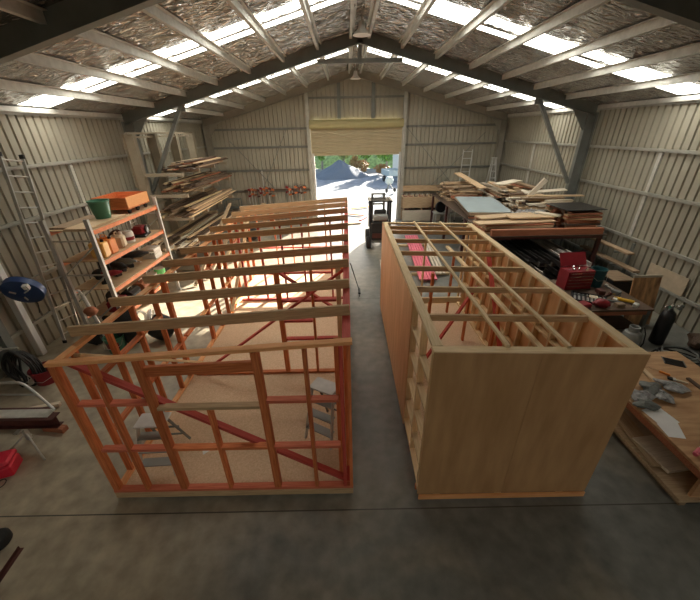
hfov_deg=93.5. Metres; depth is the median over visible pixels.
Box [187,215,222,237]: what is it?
board
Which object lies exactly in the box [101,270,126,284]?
power tool
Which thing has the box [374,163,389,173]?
bush
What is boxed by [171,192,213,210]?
board
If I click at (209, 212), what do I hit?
board
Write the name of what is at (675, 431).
paper sheet
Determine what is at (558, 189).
board
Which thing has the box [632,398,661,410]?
plastic bag
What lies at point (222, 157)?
board
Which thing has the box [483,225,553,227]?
board
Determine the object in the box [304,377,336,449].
step ladder
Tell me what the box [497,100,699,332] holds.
wall
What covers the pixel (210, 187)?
board
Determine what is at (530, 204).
timber offcut
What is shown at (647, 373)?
strip
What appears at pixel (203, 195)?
board
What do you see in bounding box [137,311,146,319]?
cable coil
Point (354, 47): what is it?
window
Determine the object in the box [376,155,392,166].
tree
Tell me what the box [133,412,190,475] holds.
step ladder
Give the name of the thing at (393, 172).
trailer
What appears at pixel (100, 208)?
plastic tub
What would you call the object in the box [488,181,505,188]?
timber offcut
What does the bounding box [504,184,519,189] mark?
timber offcut
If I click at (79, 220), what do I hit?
board
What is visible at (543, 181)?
board
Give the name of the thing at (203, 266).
board
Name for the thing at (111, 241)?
jerry can
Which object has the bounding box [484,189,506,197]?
timber offcut
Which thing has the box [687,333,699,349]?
cloth sack
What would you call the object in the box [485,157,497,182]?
ladder
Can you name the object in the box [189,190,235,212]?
board
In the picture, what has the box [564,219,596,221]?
board
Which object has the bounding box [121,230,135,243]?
can
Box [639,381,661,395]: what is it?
plastic bag
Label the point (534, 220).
board
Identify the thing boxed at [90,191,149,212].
crate
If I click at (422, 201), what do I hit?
bench
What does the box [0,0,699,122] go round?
ceiling
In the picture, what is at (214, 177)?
board
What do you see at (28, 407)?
steel beam
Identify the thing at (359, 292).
broom
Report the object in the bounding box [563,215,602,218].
board
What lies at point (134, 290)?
power tool
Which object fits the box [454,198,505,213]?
panel
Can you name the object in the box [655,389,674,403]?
plastic bag
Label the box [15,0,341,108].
window
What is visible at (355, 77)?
lamp
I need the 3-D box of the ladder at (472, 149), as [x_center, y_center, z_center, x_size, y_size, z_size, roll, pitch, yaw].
[6.455,-6.462,18.720,0.536,3.772,1.212,8,29,18]
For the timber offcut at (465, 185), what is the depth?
15.54 m
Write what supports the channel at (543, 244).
on the channel
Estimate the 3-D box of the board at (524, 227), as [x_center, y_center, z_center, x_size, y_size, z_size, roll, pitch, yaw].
[5.555,-2.387,10.807,1.943,0.034,0.262,-1,27,1]
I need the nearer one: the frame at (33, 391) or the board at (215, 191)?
the frame at (33, 391)
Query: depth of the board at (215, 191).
12.16 m
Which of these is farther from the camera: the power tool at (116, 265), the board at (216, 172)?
the board at (216, 172)
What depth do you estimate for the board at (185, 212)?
12.12 m
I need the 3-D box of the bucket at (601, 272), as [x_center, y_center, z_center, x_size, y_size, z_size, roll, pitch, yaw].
[6.769,-0.625,9.010,0.399,0.500,0.413,-1,27,0]
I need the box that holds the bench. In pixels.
[400,194,439,221]
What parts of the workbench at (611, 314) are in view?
leg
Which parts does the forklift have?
guard post, guard post, seat, gas tank, guard post, guard post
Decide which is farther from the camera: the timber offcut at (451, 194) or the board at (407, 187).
the board at (407, 187)
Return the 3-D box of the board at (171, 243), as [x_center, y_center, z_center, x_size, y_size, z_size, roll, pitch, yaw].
[-6.513,-2.902,13.688,0.164,0.053,5.173,-1,27,0]
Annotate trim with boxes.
[0,0,699,377]
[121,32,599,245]
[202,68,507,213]
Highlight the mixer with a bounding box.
[385,176,395,192]
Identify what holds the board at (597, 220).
on the board at (562, 223)
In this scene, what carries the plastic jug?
on the shelving unit at (114, 284)
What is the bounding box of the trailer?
[381,168,397,180]
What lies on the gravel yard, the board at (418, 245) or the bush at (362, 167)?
the bush at (362, 167)
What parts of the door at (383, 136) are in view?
jamb post, jamb post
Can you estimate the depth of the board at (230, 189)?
13.45 m
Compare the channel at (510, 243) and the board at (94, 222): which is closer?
the board at (94, 222)
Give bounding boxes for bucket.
[27,361,54,385]
[102,333,126,353]
[591,266,608,287]
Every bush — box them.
[349,155,360,168]
[355,159,368,171]
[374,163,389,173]
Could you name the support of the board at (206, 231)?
on the board
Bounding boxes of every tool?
[76,290,104,335]
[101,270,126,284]
[110,261,129,276]
[116,258,140,270]
[124,250,153,268]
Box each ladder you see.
[0,152,79,342]
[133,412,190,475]
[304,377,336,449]
[453,149,472,220]
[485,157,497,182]
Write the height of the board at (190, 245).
0.044 m
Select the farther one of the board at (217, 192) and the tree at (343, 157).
the tree at (343, 157)
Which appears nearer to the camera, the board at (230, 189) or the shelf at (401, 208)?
the board at (230, 189)
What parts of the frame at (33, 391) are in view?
rail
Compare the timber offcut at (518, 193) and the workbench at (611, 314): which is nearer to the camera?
the workbench at (611, 314)
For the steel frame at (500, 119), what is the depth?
17.27 m
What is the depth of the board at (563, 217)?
10.52 m
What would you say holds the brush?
on the workbench at (683, 487)
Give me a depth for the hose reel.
7.03 m
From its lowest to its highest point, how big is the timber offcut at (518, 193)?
0.067 m
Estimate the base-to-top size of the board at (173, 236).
0.041 m
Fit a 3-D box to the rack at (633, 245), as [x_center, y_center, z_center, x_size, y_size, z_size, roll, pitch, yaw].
[8.361,-1.292,10.912,0.550,1.600,1.430,-1,27,0]
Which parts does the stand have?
leg, post, leg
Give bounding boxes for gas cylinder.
[648,303,684,344]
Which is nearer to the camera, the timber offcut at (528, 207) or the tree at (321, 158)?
the timber offcut at (528, 207)
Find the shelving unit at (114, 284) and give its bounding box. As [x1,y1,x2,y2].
[38,196,181,324]
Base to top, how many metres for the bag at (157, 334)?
0.763 m
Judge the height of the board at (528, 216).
0.042 m
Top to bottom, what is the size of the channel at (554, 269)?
0.132 m
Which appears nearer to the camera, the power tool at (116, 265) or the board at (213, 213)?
the power tool at (116, 265)
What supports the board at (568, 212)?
on the board at (564, 214)
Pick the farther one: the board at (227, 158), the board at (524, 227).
the board at (227, 158)
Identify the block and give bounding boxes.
[595,288,605,294]
[611,289,621,295]
[613,302,625,307]
[632,302,639,307]
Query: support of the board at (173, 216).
on the rack at (130, 141)
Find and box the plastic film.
[510,208,545,213]
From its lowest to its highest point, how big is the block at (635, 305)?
0.080 m
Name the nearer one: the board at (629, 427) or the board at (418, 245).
the board at (629, 427)
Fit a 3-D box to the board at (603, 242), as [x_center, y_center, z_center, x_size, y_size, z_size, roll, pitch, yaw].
[8.265,-1.835,10.633,0.200,0.055,2.150,-1,27,0]
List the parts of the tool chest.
lid, drawer, drawer, drawer, drawer, drawer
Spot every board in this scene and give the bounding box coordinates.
[42,424,68,432]
[49,215,94,229]
[63,214,125,230]
[151,211,212,244]
[159,214,211,244]
[160,237,180,250]
[163,192,206,209]
[168,172,205,182]
[168,187,212,205]
[170,194,207,209]
[170,208,188,217]
[171,174,202,183]
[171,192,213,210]
[172,191,216,212]
[174,213,223,244]
[175,212,215,237]
[176,210,192,216]
[177,211,217,236]
[177,237,197,248]
[181,214,217,238]
[182,158,211,164]
[183,171,215,181]
[184,156,215,162]
[184,191,221,206]
[187,194,229,215]
[187,210,232,239]
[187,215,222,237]
[188,175,227,189]
[188,216,231,246]
[189,163,218,169]
[189,188,231,208]
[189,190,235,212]
[189,197,226,217]
[190,172,220,180]
[190,189,231,209]
[191,211,224,233]
[192,170,226,181]
[192,173,226,185]
[192,173,231,186]
[192,180,220,191]
[193,157,220,163]
[194,191,229,209]
[194,203,230,285]
[195,160,222,167]
[197,158,227,164]
[199,157,226,163]
[200,213,230,234]
[212,223,233,269]
[221,222,245,267]
[403,185,439,190]
[405,235,420,279]
[407,235,424,279]
[409,235,427,279]
[411,235,430,279]
[413,235,430,276]
[415,235,436,279]
[423,243,438,273]
[427,243,441,273]
[429,244,444,273]
[454,172,486,188]
[473,218,555,224]
[474,212,534,219]
[482,218,509,220]
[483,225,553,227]
[485,222,553,226]
[489,227,550,228]
[492,179,522,185]
[506,214,556,218]
[523,188,567,193]
[526,194,583,196]
[527,178,547,194]
[534,211,562,216]
[561,222,600,225]
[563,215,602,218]
[563,217,601,219]
[564,214,599,215]
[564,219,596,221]
[564,220,599,223]
[566,225,595,226]
[567,211,602,214]
[580,245,639,272]
[590,238,634,254]
[618,411,661,466]
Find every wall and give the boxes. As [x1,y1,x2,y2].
[0,111,218,379]
[202,79,507,220]
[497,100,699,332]
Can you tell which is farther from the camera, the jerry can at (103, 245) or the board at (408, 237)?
the board at (408, 237)
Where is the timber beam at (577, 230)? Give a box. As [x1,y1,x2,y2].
[490,227,604,235]
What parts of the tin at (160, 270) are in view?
lid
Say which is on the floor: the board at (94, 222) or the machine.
the machine
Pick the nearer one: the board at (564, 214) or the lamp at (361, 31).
the lamp at (361, 31)
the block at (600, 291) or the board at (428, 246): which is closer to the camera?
the block at (600, 291)
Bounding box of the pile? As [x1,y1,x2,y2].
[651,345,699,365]
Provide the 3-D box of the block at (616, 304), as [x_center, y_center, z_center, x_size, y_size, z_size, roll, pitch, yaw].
[6.554,0.124,7.995,0.200,0.100,0.133,-1,27,0]
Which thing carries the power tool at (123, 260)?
on the shelving unit at (114, 284)
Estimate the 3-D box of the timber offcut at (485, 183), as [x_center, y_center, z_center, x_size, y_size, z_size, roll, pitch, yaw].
[6.674,-5.189,15.024,0.263,0.054,1.705,-2,27,-2]
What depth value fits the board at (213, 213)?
14.62 m
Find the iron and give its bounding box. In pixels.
[0,546,23,581]
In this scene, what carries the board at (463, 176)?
on the timber offcut at (465, 185)
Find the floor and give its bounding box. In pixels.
[0,217,699,599]
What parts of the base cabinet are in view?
door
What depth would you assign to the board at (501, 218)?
11.25 m
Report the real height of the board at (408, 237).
0.045 m
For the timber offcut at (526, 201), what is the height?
0.070 m
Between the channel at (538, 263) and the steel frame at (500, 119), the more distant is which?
the steel frame at (500, 119)
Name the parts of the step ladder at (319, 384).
rail, rail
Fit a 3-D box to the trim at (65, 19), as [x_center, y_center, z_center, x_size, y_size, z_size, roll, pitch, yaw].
[0.453,-1.855,5.740,16.422,7.598,0.260,-1,27,0]
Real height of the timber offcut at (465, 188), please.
0.046 m
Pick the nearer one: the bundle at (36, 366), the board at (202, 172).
the bundle at (36, 366)
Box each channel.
[495,240,529,264]
[501,240,537,261]
[512,240,550,263]
[520,239,564,266]
[529,263,543,274]
[530,239,563,256]
[530,262,544,269]
[532,261,547,266]
[540,239,591,266]
[544,273,553,279]
[545,265,559,274]
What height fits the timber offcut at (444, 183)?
0.060 m
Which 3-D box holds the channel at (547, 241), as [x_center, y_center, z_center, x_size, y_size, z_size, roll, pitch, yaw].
[6.942,-1.981,11.531,0.250,0.132,4.200,-1,27,0]
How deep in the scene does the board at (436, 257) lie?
13.05 m
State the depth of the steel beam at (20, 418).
5.60 m
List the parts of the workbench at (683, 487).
edge rail, folding grate, support panel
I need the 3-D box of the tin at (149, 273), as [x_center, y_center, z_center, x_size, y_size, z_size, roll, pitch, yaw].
[-6.173,-0.682,10.352,0.313,0.332,0.306,-1,27,0]
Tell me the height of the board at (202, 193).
0.042 m
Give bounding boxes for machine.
[432,201,453,226]
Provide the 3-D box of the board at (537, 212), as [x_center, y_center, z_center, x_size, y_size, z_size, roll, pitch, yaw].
[6.644,-2.883,11.034,0.260,0.042,0.820,-20,33,-33]
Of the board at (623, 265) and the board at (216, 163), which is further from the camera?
the board at (216, 163)
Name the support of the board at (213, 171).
on the board
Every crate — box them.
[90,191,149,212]
[140,245,162,258]
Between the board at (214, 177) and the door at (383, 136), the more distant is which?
the door at (383, 136)
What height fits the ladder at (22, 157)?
4.564 m
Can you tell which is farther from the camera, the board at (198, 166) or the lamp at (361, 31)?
the board at (198, 166)
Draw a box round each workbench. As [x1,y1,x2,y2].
[550,280,654,332]
[613,351,699,504]
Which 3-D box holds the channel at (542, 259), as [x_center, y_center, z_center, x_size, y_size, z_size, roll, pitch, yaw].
[5.932,-2.104,11.810,0.226,0.132,4.200,-1,27,0]
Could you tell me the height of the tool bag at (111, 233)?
0.316 m
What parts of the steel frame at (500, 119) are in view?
haunch plate, haunch plate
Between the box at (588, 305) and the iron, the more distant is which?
the box at (588, 305)
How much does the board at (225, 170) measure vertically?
0.036 m
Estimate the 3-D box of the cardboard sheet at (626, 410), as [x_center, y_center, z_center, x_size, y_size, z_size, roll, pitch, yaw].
[4.903,2.151,5.646,0.500,0.012,1.000,-5,27,-8]
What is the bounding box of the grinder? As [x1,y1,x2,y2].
[613,295,634,302]
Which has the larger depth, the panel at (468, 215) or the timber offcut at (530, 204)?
the panel at (468, 215)
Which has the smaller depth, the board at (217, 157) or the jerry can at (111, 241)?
the jerry can at (111, 241)
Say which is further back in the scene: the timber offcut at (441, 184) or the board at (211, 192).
the timber offcut at (441, 184)
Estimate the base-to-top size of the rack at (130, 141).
4.860 m
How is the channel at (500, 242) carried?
on the channel
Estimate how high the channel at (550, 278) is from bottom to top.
0.132 m
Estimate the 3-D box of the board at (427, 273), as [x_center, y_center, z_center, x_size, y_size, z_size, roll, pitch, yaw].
[2.947,-1.945,13.865,0.092,0.045,5.411,1,27,3]
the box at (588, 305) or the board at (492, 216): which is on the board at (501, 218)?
the board at (492, 216)
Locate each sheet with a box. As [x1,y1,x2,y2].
[624,407,664,445]
[631,418,656,438]
[642,408,679,427]
[646,263,689,296]
[657,423,685,438]
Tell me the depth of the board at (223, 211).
15.17 m
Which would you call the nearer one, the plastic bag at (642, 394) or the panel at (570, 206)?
the plastic bag at (642, 394)
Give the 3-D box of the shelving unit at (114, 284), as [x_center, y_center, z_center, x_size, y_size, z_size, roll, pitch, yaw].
[-6.443,-1.097,9.457,1.140,3.100,3.070,-1,27,0]
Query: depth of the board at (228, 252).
13.72 m
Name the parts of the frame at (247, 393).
plate, plate, plate, window sill, plate, plate, plate, plate, plate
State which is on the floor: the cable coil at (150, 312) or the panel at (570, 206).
the cable coil at (150, 312)
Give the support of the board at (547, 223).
on the board at (483, 225)
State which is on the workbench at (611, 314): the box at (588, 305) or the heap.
the box at (588, 305)
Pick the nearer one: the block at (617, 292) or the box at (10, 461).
the box at (10, 461)
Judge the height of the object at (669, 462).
0.050 m
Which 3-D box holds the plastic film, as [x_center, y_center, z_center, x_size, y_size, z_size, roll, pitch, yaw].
[6.559,-3.145,11.882,1.100,0.272,0.900,-6,28,-10]
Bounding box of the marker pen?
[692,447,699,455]
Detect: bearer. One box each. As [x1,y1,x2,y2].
[398,244,423,246]
[411,272,449,275]
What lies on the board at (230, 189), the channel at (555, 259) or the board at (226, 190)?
the board at (226, 190)
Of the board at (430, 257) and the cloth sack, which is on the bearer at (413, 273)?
the board at (430, 257)
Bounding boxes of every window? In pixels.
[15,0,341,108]
[151,45,356,116]
[359,44,565,108]
[390,0,699,95]
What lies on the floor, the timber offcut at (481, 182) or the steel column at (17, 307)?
the steel column at (17, 307)
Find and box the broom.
[350,263,360,296]
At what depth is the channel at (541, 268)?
10.37 m
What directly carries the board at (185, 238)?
on the board
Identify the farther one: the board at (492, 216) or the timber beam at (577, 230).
the board at (492, 216)
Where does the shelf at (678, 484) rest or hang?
attached to the workbench at (683, 487)
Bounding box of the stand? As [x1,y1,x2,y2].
[8,429,45,459]
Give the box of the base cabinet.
[604,270,632,293]
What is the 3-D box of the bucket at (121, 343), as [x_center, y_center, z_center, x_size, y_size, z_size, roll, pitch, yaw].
[-5.771,1.068,8.145,0.462,0.420,0.477,-1,27,0]
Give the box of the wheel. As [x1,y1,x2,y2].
[0,527,12,550]
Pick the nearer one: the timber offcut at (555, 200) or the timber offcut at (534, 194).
the timber offcut at (555, 200)
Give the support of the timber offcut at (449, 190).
on the timber offcut at (480, 191)
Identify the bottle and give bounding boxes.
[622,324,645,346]
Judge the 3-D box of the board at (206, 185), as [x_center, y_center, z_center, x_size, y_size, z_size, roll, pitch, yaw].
[-5.774,-4.701,13.460,0.122,0.036,3.094,-2,27,-1]
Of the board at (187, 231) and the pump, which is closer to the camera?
the pump
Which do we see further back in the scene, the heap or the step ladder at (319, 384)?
the heap
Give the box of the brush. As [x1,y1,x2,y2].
[667,376,688,383]
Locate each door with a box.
[304,91,407,218]
[311,127,401,155]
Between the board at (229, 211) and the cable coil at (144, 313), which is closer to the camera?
the cable coil at (144, 313)
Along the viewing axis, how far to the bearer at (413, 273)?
12.09 m
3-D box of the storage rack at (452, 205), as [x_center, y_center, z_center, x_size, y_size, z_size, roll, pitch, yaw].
[6.313,-3.200,14.594,3.750,1.710,8.420,-1,27,0]
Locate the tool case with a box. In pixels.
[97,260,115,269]
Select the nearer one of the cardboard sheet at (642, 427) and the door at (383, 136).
the cardboard sheet at (642, 427)
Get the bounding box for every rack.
[122,132,232,272]
[430,193,607,267]
[581,232,635,273]
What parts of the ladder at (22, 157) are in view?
rail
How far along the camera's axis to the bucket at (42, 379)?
7.03 m
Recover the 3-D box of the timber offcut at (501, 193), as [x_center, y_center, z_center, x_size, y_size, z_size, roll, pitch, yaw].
[6.676,-5.083,15.217,0.294,0.048,2.472,-1,27,1]
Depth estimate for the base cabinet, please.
9.33 m
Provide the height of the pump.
0.413 m
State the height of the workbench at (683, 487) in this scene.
0.874 m
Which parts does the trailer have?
panel, panel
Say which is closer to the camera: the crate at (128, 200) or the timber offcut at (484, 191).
the crate at (128, 200)
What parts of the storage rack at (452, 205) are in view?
leg, leg, leg, leg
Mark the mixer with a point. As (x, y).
(389, 180)
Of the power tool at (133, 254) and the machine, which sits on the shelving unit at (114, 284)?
the power tool at (133, 254)
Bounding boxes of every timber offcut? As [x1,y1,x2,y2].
[441,184,471,185]
[443,181,468,182]
[444,183,470,184]
[449,190,479,191]
[450,193,477,195]
[451,194,481,196]
[453,187,475,188]
[453,188,475,189]
[458,185,475,187]
[458,191,482,193]
[478,189,494,196]
[480,182,501,191]
[481,182,507,191]
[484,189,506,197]
[485,183,507,189]
[485,186,505,194]
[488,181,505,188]
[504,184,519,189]
[506,192,526,194]
[509,194,543,196]
[515,182,542,189]
[520,197,564,199]
[525,200,543,202]
[525,206,544,208]
[526,203,546,205]
[527,199,553,200]
[544,199,573,202]
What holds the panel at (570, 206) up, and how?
on the board
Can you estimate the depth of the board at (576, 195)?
11.89 m
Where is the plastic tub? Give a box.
[86,198,111,218]
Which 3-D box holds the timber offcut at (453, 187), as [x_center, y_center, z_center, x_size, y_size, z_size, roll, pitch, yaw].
[5.452,-5.340,15.668,1.077,0.050,0.176,-5,27,-8]
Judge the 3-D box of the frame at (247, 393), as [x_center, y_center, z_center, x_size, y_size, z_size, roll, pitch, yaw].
[-1.827,-0.309,8.025,3.683,2.842,8.614,-1,27,0]
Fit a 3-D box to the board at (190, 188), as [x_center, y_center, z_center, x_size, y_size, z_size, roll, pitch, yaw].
[-5.778,-4.935,13.727,0.112,0.050,4.006,-1,27,1]
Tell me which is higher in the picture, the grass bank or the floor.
the grass bank
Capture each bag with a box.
[88,334,102,344]
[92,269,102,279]
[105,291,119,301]
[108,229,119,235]
[113,307,140,342]
[147,313,173,339]
[631,389,655,400]
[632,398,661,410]
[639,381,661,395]
[653,378,691,393]
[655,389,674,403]
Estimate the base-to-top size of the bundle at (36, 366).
1.144 m
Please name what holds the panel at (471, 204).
on the panel
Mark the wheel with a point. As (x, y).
(6, 534)
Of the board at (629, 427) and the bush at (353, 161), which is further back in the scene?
the bush at (353, 161)
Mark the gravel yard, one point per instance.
(357, 192)
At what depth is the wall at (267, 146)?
18.17 m
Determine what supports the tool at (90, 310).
on the floor
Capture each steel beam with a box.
[0,407,50,409]
[0,409,63,429]
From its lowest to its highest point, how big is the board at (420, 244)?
0.045 m
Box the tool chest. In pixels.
[556,252,595,289]
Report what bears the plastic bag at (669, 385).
on the workbench at (683, 487)
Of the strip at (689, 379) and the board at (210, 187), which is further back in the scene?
the board at (210, 187)
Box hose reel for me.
[0,276,46,312]
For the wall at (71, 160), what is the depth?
8.88 m
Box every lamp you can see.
[350,64,360,79]
[353,16,369,36]
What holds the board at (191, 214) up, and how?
on the board at (226, 197)
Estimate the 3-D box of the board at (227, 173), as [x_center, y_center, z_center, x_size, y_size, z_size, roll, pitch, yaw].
[-5.784,-5.207,14.148,0.168,0.044,4.198,-1,27,0]
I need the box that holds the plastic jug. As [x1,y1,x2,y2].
[110,231,127,247]
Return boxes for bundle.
[0,347,46,386]
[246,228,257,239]
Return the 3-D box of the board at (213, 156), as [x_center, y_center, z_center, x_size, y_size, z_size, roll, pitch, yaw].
[-5.993,-5.685,13.323,0.118,0.044,2.768,0,27,1]
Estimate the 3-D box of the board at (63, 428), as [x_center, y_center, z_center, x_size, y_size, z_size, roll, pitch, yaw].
[-5.365,2.334,6.007,0.424,0.100,0.120,3,27,7]
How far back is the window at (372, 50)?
12.80 m
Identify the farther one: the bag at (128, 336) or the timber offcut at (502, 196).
the timber offcut at (502, 196)
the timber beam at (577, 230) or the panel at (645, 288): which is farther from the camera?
the timber beam at (577, 230)
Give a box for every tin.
[146,272,156,274]
[153,266,165,273]
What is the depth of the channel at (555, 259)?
10.69 m
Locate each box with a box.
[0,449,22,478]
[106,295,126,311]
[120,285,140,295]
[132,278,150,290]
[380,221,650,499]
[578,300,591,307]
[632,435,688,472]
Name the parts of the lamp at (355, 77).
lamp shade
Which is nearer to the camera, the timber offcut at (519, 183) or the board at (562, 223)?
the board at (562, 223)
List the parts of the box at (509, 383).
plate, plate, plate, plate, wall rail, plate, plate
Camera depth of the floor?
4.49 m
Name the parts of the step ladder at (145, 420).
rail, leg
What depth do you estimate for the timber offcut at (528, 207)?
12.17 m
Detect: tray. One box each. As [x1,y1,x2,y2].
[571,290,606,304]
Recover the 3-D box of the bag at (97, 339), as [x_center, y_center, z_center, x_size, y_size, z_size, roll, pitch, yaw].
[-6.458,0.909,8.395,0.400,0.530,0.483,-1,27,0]
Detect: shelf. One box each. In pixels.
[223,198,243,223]
[401,208,435,209]
[614,423,699,502]
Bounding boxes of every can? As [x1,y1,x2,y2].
[88,238,111,257]
[99,234,118,253]
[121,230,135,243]
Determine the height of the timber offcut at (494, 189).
0.070 m
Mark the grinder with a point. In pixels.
(619, 298)
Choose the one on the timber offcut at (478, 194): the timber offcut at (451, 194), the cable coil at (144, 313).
the timber offcut at (451, 194)
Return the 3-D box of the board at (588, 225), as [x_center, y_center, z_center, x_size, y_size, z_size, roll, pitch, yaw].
[7.506,-2.429,10.748,0.901,0.044,0.233,-1,27,0]
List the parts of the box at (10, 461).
lid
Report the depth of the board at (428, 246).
13.16 m
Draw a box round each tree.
[317,156,325,169]
[339,155,348,161]
[358,155,370,167]
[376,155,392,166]
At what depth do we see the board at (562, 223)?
10.62 m
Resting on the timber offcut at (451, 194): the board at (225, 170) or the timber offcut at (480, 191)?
the timber offcut at (480, 191)
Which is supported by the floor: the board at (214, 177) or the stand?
the stand
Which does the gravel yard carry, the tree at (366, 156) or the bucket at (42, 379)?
the tree at (366, 156)
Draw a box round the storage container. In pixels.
[392,154,398,168]
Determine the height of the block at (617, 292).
0.100 m
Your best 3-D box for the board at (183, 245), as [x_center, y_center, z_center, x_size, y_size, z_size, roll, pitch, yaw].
[-5.864,-2.941,13.649,0.128,0.042,5.098,-1,27,1]
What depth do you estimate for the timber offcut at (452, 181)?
16.34 m
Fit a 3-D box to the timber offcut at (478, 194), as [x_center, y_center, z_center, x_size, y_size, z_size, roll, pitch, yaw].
[5.617,-5.017,15.835,1.448,0.067,0.280,-3,27,-3]
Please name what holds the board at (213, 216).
on the board at (223, 211)
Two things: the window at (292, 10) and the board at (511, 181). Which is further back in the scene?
the board at (511, 181)
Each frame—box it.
[0,381,54,409]
[43,197,352,497]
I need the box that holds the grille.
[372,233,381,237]
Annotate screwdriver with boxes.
[648,367,669,375]
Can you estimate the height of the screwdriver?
0.042 m
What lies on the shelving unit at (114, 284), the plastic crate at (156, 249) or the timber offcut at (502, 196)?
the plastic crate at (156, 249)
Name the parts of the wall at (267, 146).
brace rod, brace rod, brace rod, brace rod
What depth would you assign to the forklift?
14.46 m
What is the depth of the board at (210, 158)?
12.44 m
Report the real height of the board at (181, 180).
0.043 m
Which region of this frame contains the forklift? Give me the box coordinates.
[365,193,392,247]
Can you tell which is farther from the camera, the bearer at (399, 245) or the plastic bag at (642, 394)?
the bearer at (399, 245)
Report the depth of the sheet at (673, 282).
8.92 m
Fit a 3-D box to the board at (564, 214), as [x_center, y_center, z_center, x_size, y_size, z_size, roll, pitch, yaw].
[7.464,-2.741,10.587,1.028,0.048,0.203,-2,27,-1]
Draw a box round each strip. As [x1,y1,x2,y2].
[643,368,661,385]
[686,377,699,388]
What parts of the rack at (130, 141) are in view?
cross rail, cross rail, cross rail, arm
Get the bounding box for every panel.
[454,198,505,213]
[454,200,473,216]
[455,197,510,212]
[545,202,607,210]
[624,275,662,324]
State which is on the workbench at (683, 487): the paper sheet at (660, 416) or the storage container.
the paper sheet at (660, 416)
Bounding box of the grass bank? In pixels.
[314,155,392,168]
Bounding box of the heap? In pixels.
[316,160,368,179]
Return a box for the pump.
[131,221,150,237]
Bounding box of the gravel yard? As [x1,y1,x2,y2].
[315,168,397,217]
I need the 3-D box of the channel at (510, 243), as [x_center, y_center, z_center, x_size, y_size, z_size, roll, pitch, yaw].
[5.627,-2.171,11.952,0.264,0.132,4.200,-1,27,0]
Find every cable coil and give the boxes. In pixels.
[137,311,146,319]
[147,309,154,319]
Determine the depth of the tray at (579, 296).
8.45 m
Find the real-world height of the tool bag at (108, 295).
0.356 m
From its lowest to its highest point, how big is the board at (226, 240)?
1.312 m
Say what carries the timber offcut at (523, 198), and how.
on the timber offcut at (537, 199)
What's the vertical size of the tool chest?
0.867 m
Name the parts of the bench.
panel, panel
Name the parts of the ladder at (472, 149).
rail, rail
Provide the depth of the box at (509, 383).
4.42 m
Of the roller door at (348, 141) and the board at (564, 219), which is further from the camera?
the roller door at (348, 141)
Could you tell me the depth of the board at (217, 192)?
13.27 m
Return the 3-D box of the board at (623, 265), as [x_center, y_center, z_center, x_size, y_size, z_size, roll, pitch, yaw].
[8.275,-1.365,10.593,0.200,0.055,2.450,-1,27,0]
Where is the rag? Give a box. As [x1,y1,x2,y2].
[592,298,610,307]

